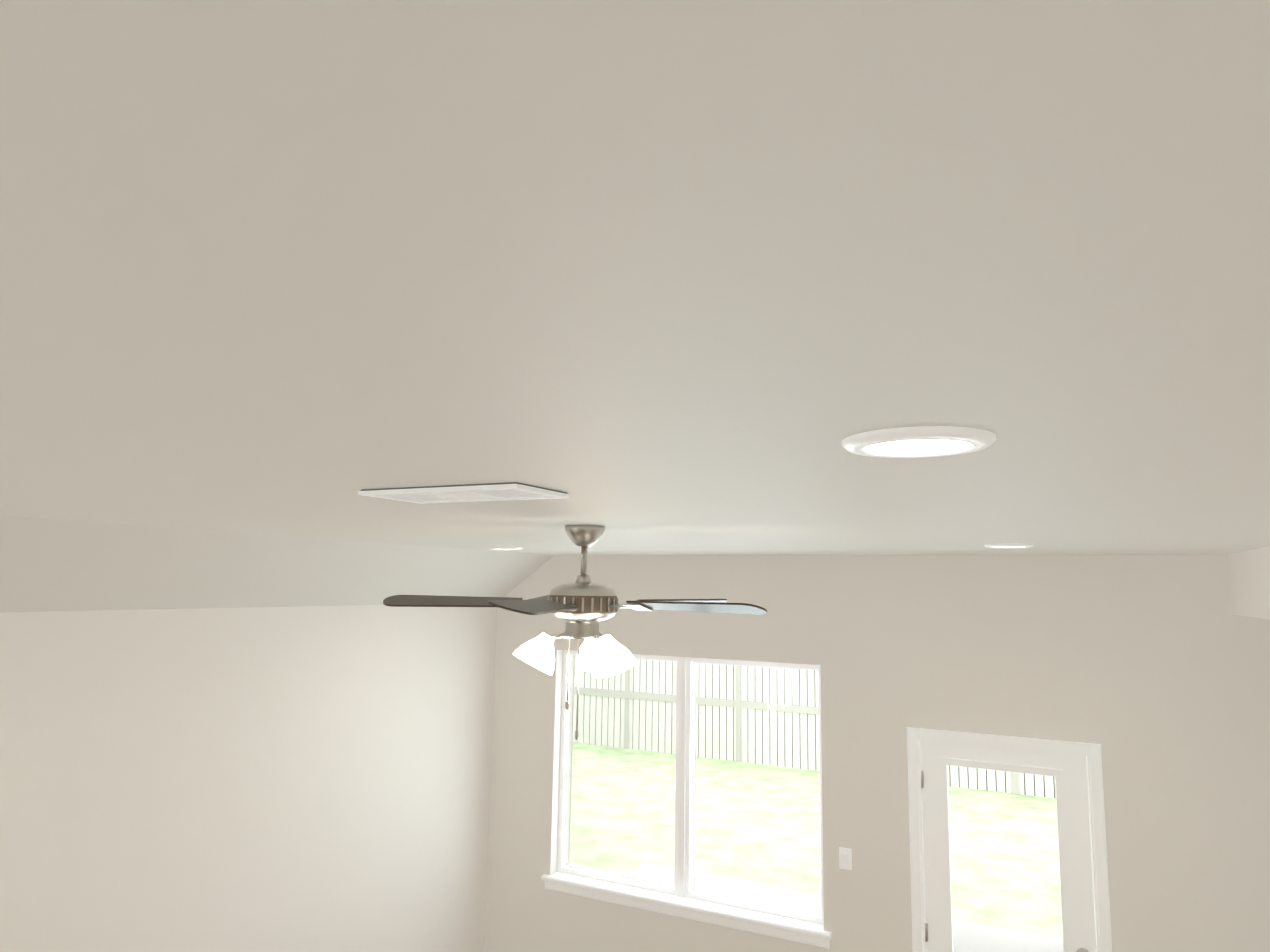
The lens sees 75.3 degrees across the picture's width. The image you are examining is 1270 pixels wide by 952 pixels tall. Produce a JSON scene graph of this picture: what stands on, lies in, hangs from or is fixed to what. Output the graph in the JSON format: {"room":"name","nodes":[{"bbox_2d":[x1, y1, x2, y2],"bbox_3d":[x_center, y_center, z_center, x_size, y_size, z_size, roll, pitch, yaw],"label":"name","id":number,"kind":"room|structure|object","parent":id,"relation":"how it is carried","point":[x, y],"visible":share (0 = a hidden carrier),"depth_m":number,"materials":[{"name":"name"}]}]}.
{"room":"living room","nodes":[
{"label":"living room","id":0,"kind":"room"},
{"bbox_2d":[0,605,496,951],"bbox_3d":[-3.588,1.557,0.930,0.250,2.770,11.570,-3,-8,26],"label":"wall","id":1,"kind":"structure","parent":0,"point":[290,779],"depth_m":4.05,"materials":[{"name":"grey paint"}]},
{"bbox_2d":[0,515,553,612],"bbox_3d":[-3.248,-0.003,0.978,0.490,0.474,11.570,-3,-8,26],"label":"ceiling","id":2,"kind":"structure","parent":0,"point":[49,565],"depth_m":3.67,"materials":[{"name":"grey paint"}]},
{"bbox_2d":[0,0,1269,554],"bbox_3d":[-0.666,-0.302,-0.273,5.270,0.120,11.570,-3,-8,26],"label":"ceiling","id":3,"kind":"structure","parent":0,"point":[680,276],"depth_m":0.51,"materials":[{"name":"grey paint"}]},
{"bbox_2d":[358,482,569,503],"bbox_3d":[-0.367,0.038,1.767,0.410,0.012,0.200,-3,-8,26],"label":"ceiling vent","id":4,"kind":"object","parent":3,"relation":"in","point":[477,492],"visible":0.98,"depth_m":1.73,"materials":[{"name":"grey metal"}]},
{"bbox_2d":[488,547,522,549],"bbox_3d":[-0.723,0.405,4.599,0.190,0.012,0.190,-3,-8,26],"label":"recessed light","id":5,"kind":"object","parent":3,"relation":"in","point":[508,548],"visible":1,"depth_m":4.54,"materials":[{"name":"white"}]},
{"bbox_2d":[383,525,766,739],"bbox_3d":[-0.152,0.509,2.712,1.231,0.692,1.250,-3,-8,26],"label":"fan","id":6,"kind":"object","parent":3,"relation":"hanging from","point":[582,605],"visible":1,"depth_m":2.66,"materials":[{"name":"silver metal"}]},
{"bbox_2d":[842,426,995,457],"bbox_3d":[0.367,-0.041,1.072,0.190,0.012,0.190,-3,-8,26],"label":"recessed light","id":7,"kind":"object","parent":3,"relation":"in","point":[920,441],"visible":0.98,"depth_m":1.04,"materials":[{"name":"white"}]},
{"bbox_2d":[984,543,1032,547],"bbox_3d":[1.572,0.295,3.465,0.190,0.012,0.190,-3,-8,26],"label":"recessed light","id":8,"kind":"object","parent":3,"relation":"in","point":[1010,545],"visible":1,"depth_m":3.40,"materials":[{"name":"white"}]},
{"bbox_2d":[484,555,1269,951],"bbox_3d":[1.500,1.969,4.704,5.990,3.110,0.250,-3,-8,26],"label":"wall","id":9,"kind":"structure","parent":0,"point":[1150,673],"depth_m":4.57,"materials":[{"name":"grey paint"}]},
{"bbox_2d":[541,872,831,948],"bbox_3d":[0.263,2.676,5.108,1.923,0.088,0.120,-3,-8,26],"label":"window sill","id":10,"kind":"structure","parent":9,"relation":"attached to","point":[791,929],"depth_m":5.03,"materials":[{"name":"white wood"}]},
{"bbox_2d":[557,650,823,923],"bbox_3d":[0.321,1.911,5.298,1.829,1.478,0.105,-3,-8,26],"label":"window","id":11,"kind":"structure","parent":9,"relation":"in","point":[683,885],"depth_m":5.27,"materials":[{"name":"white plastic"}]},
{"bbox_2d":[839,847,851,869],"bbox_3d":[1.196,2.177,4.678,0.070,0.115,0.014,-3,-8,26],"label":"light switch","id":12,"kind":"object","parent":9,"relation":"attached to","point":[845,858],"visible":1,"depth_m":4.68,"materials":[{"name":"white plastic"}]},
{"bbox_2d":[921,740,1096,951],"bbox_3d":[1.938,2.465,4.282,0.820,2.029,0.114,-3,-8,26],"label":"door leaf","id":13,"kind":"structure","parent":9,"relation":"in","point":[1068,772],"depth_m":4.37,"materials":[{"name":"white"}]},
{"bbox_2d":[907,727,1111,951],"bbox_3d":[1.969,2.440,4.340,0.948,2.097,0.181,-3,-8,26],"label":"door frame","id":14,"kind":"structure","parent":9,"relation":"attached to","point":[1091,752],"depth_m":4.37,"materials":[{"name":"white wood"}]},
{"bbox_2d":[1226,546,1269,618],"bbox_3d":[0.439,1.177,-1.174,0.120,3.110,11.320,-3,-8,26],"label":"wall","id":15,"kind":"structure","parent":0,"point":[1249,581],"depth_m":3.62,"materials":[{"name":"grey paint"}]},
{"label":"outside","id":16,"kind":"structure","parent":0,"visible":0},
{"bbox_2d":[570,742,1062,938],"bbox_3d":[5.692,5.364,13.822,80.000,0.200,80.000,-3,-8,26],"label":"ground","id":17,"kind":"structure","parent":16,"point":[596,803],"depth_m":11.29,"materials":[{"name":"green plant"}]},
{"bbox_2d":[573,655,1055,798],"bbox_3d":[5.715,4.150,13.987,18.000,2.249,0.070,-3,-8,26],"label":"fence","id":18,"kind":"object","parent":17,"relation":"on","point":[735,677],"depth_m":15.88,"materials":[{"name":"grey wood"}]},
{"bbox_2d":[629,863,1063,951],"bbox_3d":[2.303,3.964,5.967,6.500,0.410,3.198,-3,-8,26],"label":"patio slab","id":19,"kind":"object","parent":17,"relation":"on","point":[969,942],"depth_m":7.51,"materials":[{"name":"grey concrete"}]}
]}

